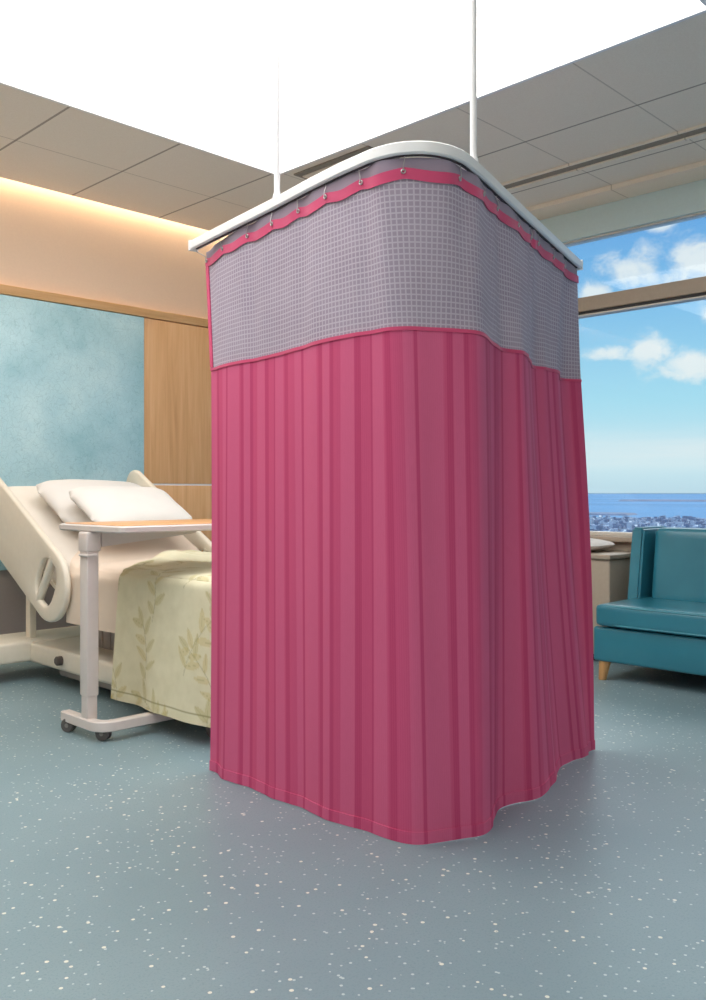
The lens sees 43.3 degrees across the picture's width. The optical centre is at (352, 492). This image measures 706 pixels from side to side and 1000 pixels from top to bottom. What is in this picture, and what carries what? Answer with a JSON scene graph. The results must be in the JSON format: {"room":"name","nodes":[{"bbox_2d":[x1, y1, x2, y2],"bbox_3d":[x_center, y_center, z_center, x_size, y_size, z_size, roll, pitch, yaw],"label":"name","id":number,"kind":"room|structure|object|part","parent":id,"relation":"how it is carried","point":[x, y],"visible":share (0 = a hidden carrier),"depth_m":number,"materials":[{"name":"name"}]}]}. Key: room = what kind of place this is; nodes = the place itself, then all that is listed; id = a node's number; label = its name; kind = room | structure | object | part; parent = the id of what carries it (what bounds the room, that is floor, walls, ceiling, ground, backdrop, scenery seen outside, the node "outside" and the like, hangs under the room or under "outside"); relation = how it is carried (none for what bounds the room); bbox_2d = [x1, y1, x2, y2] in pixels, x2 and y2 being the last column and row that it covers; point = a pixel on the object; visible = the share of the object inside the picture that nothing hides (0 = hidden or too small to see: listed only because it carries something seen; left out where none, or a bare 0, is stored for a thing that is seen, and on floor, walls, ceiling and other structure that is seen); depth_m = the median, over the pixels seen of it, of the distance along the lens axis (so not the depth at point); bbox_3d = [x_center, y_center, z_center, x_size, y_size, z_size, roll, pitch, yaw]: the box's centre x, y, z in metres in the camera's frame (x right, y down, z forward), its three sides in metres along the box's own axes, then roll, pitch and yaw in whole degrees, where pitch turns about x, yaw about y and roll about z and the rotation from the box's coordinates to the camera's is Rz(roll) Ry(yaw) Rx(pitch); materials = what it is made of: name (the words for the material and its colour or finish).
{"room":"hospital room","nodes":[
{"label":"hospital room","id":0,"kind":"room"},
{"bbox_2d":[0,177,226,634],"bbox_3d":[-3.095,-0.630,5.556,0.150,3.560,8.570,0,0,45],"label":"wall","id":1,"kind":"structure","parent":0,"point":[51,241],"depth_m":6.60,"materials":[{"name":"beige paint"}]},
{"bbox_2d":[0,294,143,569],"bbox_3d":[-2.236,-0.415,6.292,0.038,1.890,1.725,0,0,45],"label":"wall panel","id":2,"kind":"object","parent":1,"relation":"attached to","point":[72,377],"visible":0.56,"depth_m":6.43,"materials":[{"name":"teal paint"}]},
{"bbox_2d":[0,284,207,327],"bbox_3d":[-3.051,-1.397,5.463,0.045,0.065,8.300,0,0,45],"label":"trim","id":3,"kind":"structure","parent":1,"relation":"attached to","point":[8,290],"depth_m":6.62,"materials":[{"name":"brown wood"}]},
{"bbox_2d":[144,318,211,483],"bbox_3d":[-0.887,-0.718,7.670,0.030,1.285,2.119,0,0,45],"label":"wall panel","id":4,"kind":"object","parent":1,"relation":"attached to","point":[177,373],"depth_m":7.12,"materials":[{"name":"brown wood"}]},
{"bbox_2d":[152,483,211,485],"bbox_3d":[-0.889,-0.068,7.672,0.024,0.019,2.119,0,0,45],"label":"trim","id":5,"kind":"structure","parent":1,"relation":"attached to","point":[152,483],"depth_m":7.18,"materials":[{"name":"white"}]},
{"bbox_2d":[154,485,211,551],"bbox_3d":[-0.887,0.235,7.670,0.030,0.590,2.119,0,0,45],"label":"wall panel","id":6,"kind":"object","parent":1,"relation":"attached to","point":[196,501],"depth_m":7.24,"materials":[{"name":"brown wood"}]},
{"bbox_2d":[0,660,705,999],"bbox_3d":[-0.058,1.210,2.563,8.680,0.120,8.570,0,0,45],"label":"floor","id":7,"kind":"structure","parent":0,"point":[130,869],"depth_m":2.66,"materials":[{"name":"plastic"}]},
{"bbox_2d":[0,470,211,736],"bbox_3d":[-1.149,0.492,5.246,2.670,1.316,1.460,0,0,45],"label":"hospital bed","id":8,"kind":"object","parent":7,"relation":"on","point":[32,542],"visible":0.2,"depth_m":5.28,"materials":[{"name":"beige plastic"}]},
{"bbox_3d":[-2.021,0.285,5.368,1.255,0.901,0.040,0,0,45],"label":"rail","id":9,"kind":"part","parent":8,"relation":"part of","materials":[{"name":"beige plastic"}]},
{"bbox_3d":[-1.085,0.286,5.183,2.382,0.668,0.940,0,0,45],"label":"mattress","id":10,"kind":"part","parent":8,"relation":"part of","materials":[{"name":"beige fabric"}]},
{"bbox_3d":[-1.604,0.384,5.694,1.027,0.549,0.960,0,0,45],"label":"backrest","id":11,"kind":"part","parent":8,"relation":"part of","materials":[{"name":"beige plastic"}]},
{"bbox_3d":[-1.703,0.972,5.153,0.054,0.054,0.040,0,0,45],"label":"brake knob","id":12,"kind":"part","parent":8,"relation":"part of","materials":[{"name":"grey plastic"}]},
{"bbox_3d":[-1.042,0.975,5.140,1.900,0.120,0.880,0,0,45],"label":"frame","id":13,"kind":"part","parent":8,"relation":"part of","materials":[{"name":"beige plastic"}]},
{"bbox_2d":[36,479,140,522],"bbox_3d":[-1.584,0.074,5.717,0.594,0.432,0.774,0,0,45],"label":"pillow","id":14,"kind":"object","parent":8,"relation":"on","point":[55,493],"visible":0.38,"depth_m":5.52,"materials":[{"name":"white fabric"}]},
{"bbox_2d":[69,486,191,521],"bbox_3d":[-1.347,0.090,5.441,0.482,0.363,0.697,0,0,43],"label":"pillow","id":15,"kind":"object","parent":14,"relation":"on","point":[99,503],"visible":0.77,"depth_m":5.32,"materials":[{"name":"white fabric"}]},
{"bbox_2d":[111,550,211,727],"bbox_3d":[-0.791,0.687,4.883,1.553,0.712,1.162,0,0,45],"label":"bedspread","id":16,"kind":"object","parent":8,"relation":"on","point":[162,655],"visible":0.51,"depth_m":4.24,"materials":[{"name":"beige fabric"}]},
{"bbox_3d":[-1.270,0.285,6.130,1.255,0.901,0.040,0,0,45],"label":"rail","id":17,"kind":"part","parent":8,"relation":"part of","materials":[{"name":"beige plastic"}]},
{"bbox_2d":[59,519,211,740],"bbox_3d":[-0.933,0.647,4.467,0.600,1.005,0.927,0,0,45],"label":"table","id":18,"kind":"object","parent":7,"relation":"on","point":[94,536],"visible":0.81,"depth_m":4.16,"materials":[{"name":"white metal"}]},
{"bbox_3d":[-1.239,0.290,4.160,0.076,0.011,0.054,0,0,45],"label":"height lever","id":19,"kind":"part","parent":18,"relation":"part of","materials":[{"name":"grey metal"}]},
{"bbox_3d":[-1.240,0.585,4.184,0.070,0.730,0.060,0,0,45],"label":"post","id":20,"kind":"part","parent":18,"relation":"part of","materials":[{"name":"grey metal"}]},
{"bbox_3d":[-1.240,0.955,4.184,0.060,0.210,0.052,0,0,45],"label":"post","id":21,"kind":"part","parent":18,"relation":"part of","materials":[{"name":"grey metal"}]},
{"bbox_3d":[-0.998,1.078,4.461,0.376,0.048,0.806,0,0,45],"label":"leg","id":22,"kind":"part","parent":18,"relation":"part of","materials":[{"name":"white metal"}]},
{"bbox_3d":[-1.019,0.218,4.409,0.070,0.073,0.550,0,0,45],"label":"support arm","id":23,"kind":"part","parent":18,"relation":"part of","materials":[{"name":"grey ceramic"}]},
{"bbox_2d":[591,550,630,660],"bbox_3d":[0.932,0.782,7.048,2.655,0.735,0.448,0,0,45],"label":"window bench","id":24,"kind":"object","parent":7,"relation":"on","point":[610,569],"visible":0.13,"depth_m":6.05,"materials":[{"name":"grey paint"}]},
{"bbox_2d":[590,538,614,550],"bbox_3d":[1.555,0.366,6.421,0.600,0.096,0.365,0,0,45],"label":"cushion","id":25,"kind":"object","parent":24,"relation":"on","point":[596,544],"visible":0.16,"depth_m":6.22,"materials":[{"name":"white fabric"}]},
{"bbox_2d":[594,526,705,679],"bbox_3d":[2.495,0.688,5.061,2.050,0.926,0.867,0,0,45],"label":"sofa","id":26,"kind":"object","parent":7,"relation":"on","point":[661,624],"visible":1,"depth_m":5.43,"materials":[{"name":"teal leather"}]},
{"bbox_3d":[1.554,1.089,5.488,0.074,0.123,0.073,0,0,45],"label":"leg","id":27,"kind":"part","parent":26,"relation":"part of","materials":[{"name":"brown wood"}]},
{"bbox_2d":[596,597,705,637],"bbox_3d":[2.414,0.747,4.975,2.005,0.145,0.625,0,0,45],"label":"seat cushion","id":28,"kind":"object","parent":26,"relation":"on","point":[658,617],"depth_m":5.26,"materials":[{"name":"teal leather"}]},
{"bbox_2d":[652,527,705,602],"bbox_3d":[2.632,0.468,5.189,1.795,0.485,0.228,0,0,45],"label":"cushion","id":29,"kind":"object","parent":26,"relation":"on","point":[679,572],"depth_m":5.63,"materials":[{"name":"teal leather"}]},
{"bbox_2d":[0,12,705,235],"bbox_3d":[0.030,-2.170,2.477,8.435,0.060,8.570,0,0,45],"label":"ceiling","id":30,"kind":"structure","parent":0,"point":[653,85],"depth_m":5.40,"materials":[{"name":"tile"}]},
{"bbox_2d":[294,146,398,179],"bbox_3d":[0.091,-2.132,5.969,0.690,0.016,0.690,0,0,45],"label":"ceiling vent","id":31,"kind":"object","parent":30,"relation":"in","point":[310,172],"visible":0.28,"depth_m":5.79,"materials":[{"name":"metal"}]},
{"bbox_3d":[0.080,-2.131,5.979,0.610,0.015,0.580,0,0,45],"label":"plate","id":32,"kind":"part","parent":31,"relation":"part of","materials":[{"name":"metal"}]},
{"bbox_2d":[0,0,705,174],"bbox_3d":[-1.000,-2.125,3.344,2.920,0.030,4.380,0,0,45],"label":"recessed light","id":33,"kind":"object","parent":30,"relation":"in","point":[196,74],"visible":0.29,"depth_m":4.31,"materials":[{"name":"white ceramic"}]},
{"bbox_2d":[188,0,582,269],"bbox_3d":[0.249,-1.556,3.517,1.369,1.168,1.568,0,0,45],"label":"track","id":34,"kind":"object","parent":30,"relation":"hanging from","point":[470,163],"visible":0.94,"depth_m":2.85,"materials":[{"name":"white metal"}]},
{"bbox_3d":[-0.261,-1.575,3.055,0.070,1.131,0.070,0,0,45],"label":"suspension rod","id":35,"kind":"part","parent":34,"relation":"part of","materials":[{"name":"white metal"}]},
{"bbox_3d":[0.249,-0.993,3.508,1.357,0.036,1.556,0,0,45],"label":"rail","id":36,"kind":"part","parent":34,"relation":"part of","materials":[{"name":"white metal"}]},
{"bbox_2d":[196,156,594,844],"bbox_3d":[0.282,0.084,3.583,1.384,2.125,1.686,0,0,45],"label":"curtain","id":37,"kind":"object","parent":34,"relation":"hanging from","point":[402,609],"visible":1,"depth_m":3.01,"materials":[{"name":"pink fabric"}]},
{"bbox_3d":[-0.576,-0.713,3.564,0.006,0.425,0.062,0,0,-36],"label":"edge trim","id":38,"kind":"part","parent":37,"relation":"part of","materials":[{"name":"pink fabric"}]},
{"bbox_3d":[0.317,-0.710,3.190,1.623,0.440,1.144,0,0,-11],"label":"net panel","id":39,"kind":"part","parent":37,"relation":"part of","materials":[{"name":"white fabric"}]},
{"bbox_3d":[0.369,-1.575,2.725,0.070,1.131,0.070,0,0,45],"label":"suspension rod","id":40,"kind":"part","parent":34,"relation":"part of","materials":[{"name":"white metal"}]},
{"bbox_2d":[501,123,705,190],"bbox_3d":[2.484,-2.131,4.800,7.600,0.018,0.125,0,0,45],"label":"ceiling vent","id":41,"kind":"object","parent":30,"relation":"in","point":[700,130],"visible":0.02,"depth_m":5.64,"materials":[{"name":"metal"}]},
{"bbox_2d":[600,542,631,550],"bbox_3d":[2.915,0.750,5.544,8.430,0.800,0.150,0,0,45],"label":"wall","id":42,"kind":"structure","parent":0,"point":[619,546],"depth_m":6.41,"materials":[{"name":"grey paint"}]},
{"bbox_2d":[590,535,631,541],"bbox_3d":[2.869,0.333,5.547,6.100,0.035,0.210,0,0,45],"label":"trim","id":43,"kind":"structure","parent":42,"relation":"on","point":[606,538],"depth_m":6.39,"materials":[{"name":"brown wood"}]},
{"bbox_2d":[563,211,705,536],"bbox_3d":[2.862,-0.792,5.540,6.100,2.215,0.130,0,0,45],"label":"window","id":44,"kind":"structure","parent":42,"relation":"in","point":[694,289],"depth_m":6.30,"materials":[{"name":"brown metal"}]},
{"bbox_3d":[2.873,-0.515,5.551,5.980,1.601,0.012,0,0,45],"label":"pane","id":45,"kind":"part","parent":44,"relation":"part of","materials":[{"name":"clear glass"}]},
{"bbox_2d":[539,179,705,246],"bbox_3d":[2.912,-2.020,5.540,8.430,0.240,0.160,0,0,45],"label":"wall","id":46,"kind":"structure","parent":0,"point":[689,198],"depth_m":6.34,"materials":[{"name":"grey paint"}]},
{"bbox_2d":[526,160,705,219],"bbox_3d":[2.767,-2.122,5.394,8.430,0.034,0.248,0,0,45],"label":"trim","id":47,"kind":"structure","parent":46,"relation":"attached to","point":[693,172],"depth_m":6.21,"materials":[{"name":"paint"}]},
{"label":"outside","id":48,"kind":"structure","parent":0,"visible":0},
{"bbox_2d":[588,494,705,517],"bbox_3d":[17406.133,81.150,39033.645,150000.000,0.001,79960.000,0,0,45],"label":"sea","id":49,"kind":"structure","parent":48,"point":[597,502],"depth_m":5778.07,"materials":[{"name":"liquid"}]},
{"bbox_2d":[589,512,637,515],"bbox_3d":[822.478,76.189,3320.463,424.710,9.922,363.355,0,0,45],"label":"island","id":50,"kind":"object","parent":49,"relation":"on","point":[590,513],"visible":0.45,"depth_m":3221.48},
{"bbox_2d":[619,499,705,501],"bbox_3d":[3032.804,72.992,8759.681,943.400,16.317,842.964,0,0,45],"label":"island","id":51,"kind":"object","parent":49,"relation":"on","point":[625,499],"visible":0.95,"depth_m":8529.01,"materials":[{"name":"grey"}]},
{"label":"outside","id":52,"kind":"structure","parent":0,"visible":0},
{"bbox_3d":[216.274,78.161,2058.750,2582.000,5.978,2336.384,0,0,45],"label":"shore","id":53,"kind":"object","parent":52,"visible":0},
{"bbox_2d":[589,515,705,531],"bbox_3d":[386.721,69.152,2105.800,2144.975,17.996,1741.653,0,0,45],"label":"city","id":54,"kind":"object","parent":53,"relation":"on","point":[607,523],"visible":0.28,"depth_m":1973.10}
]}

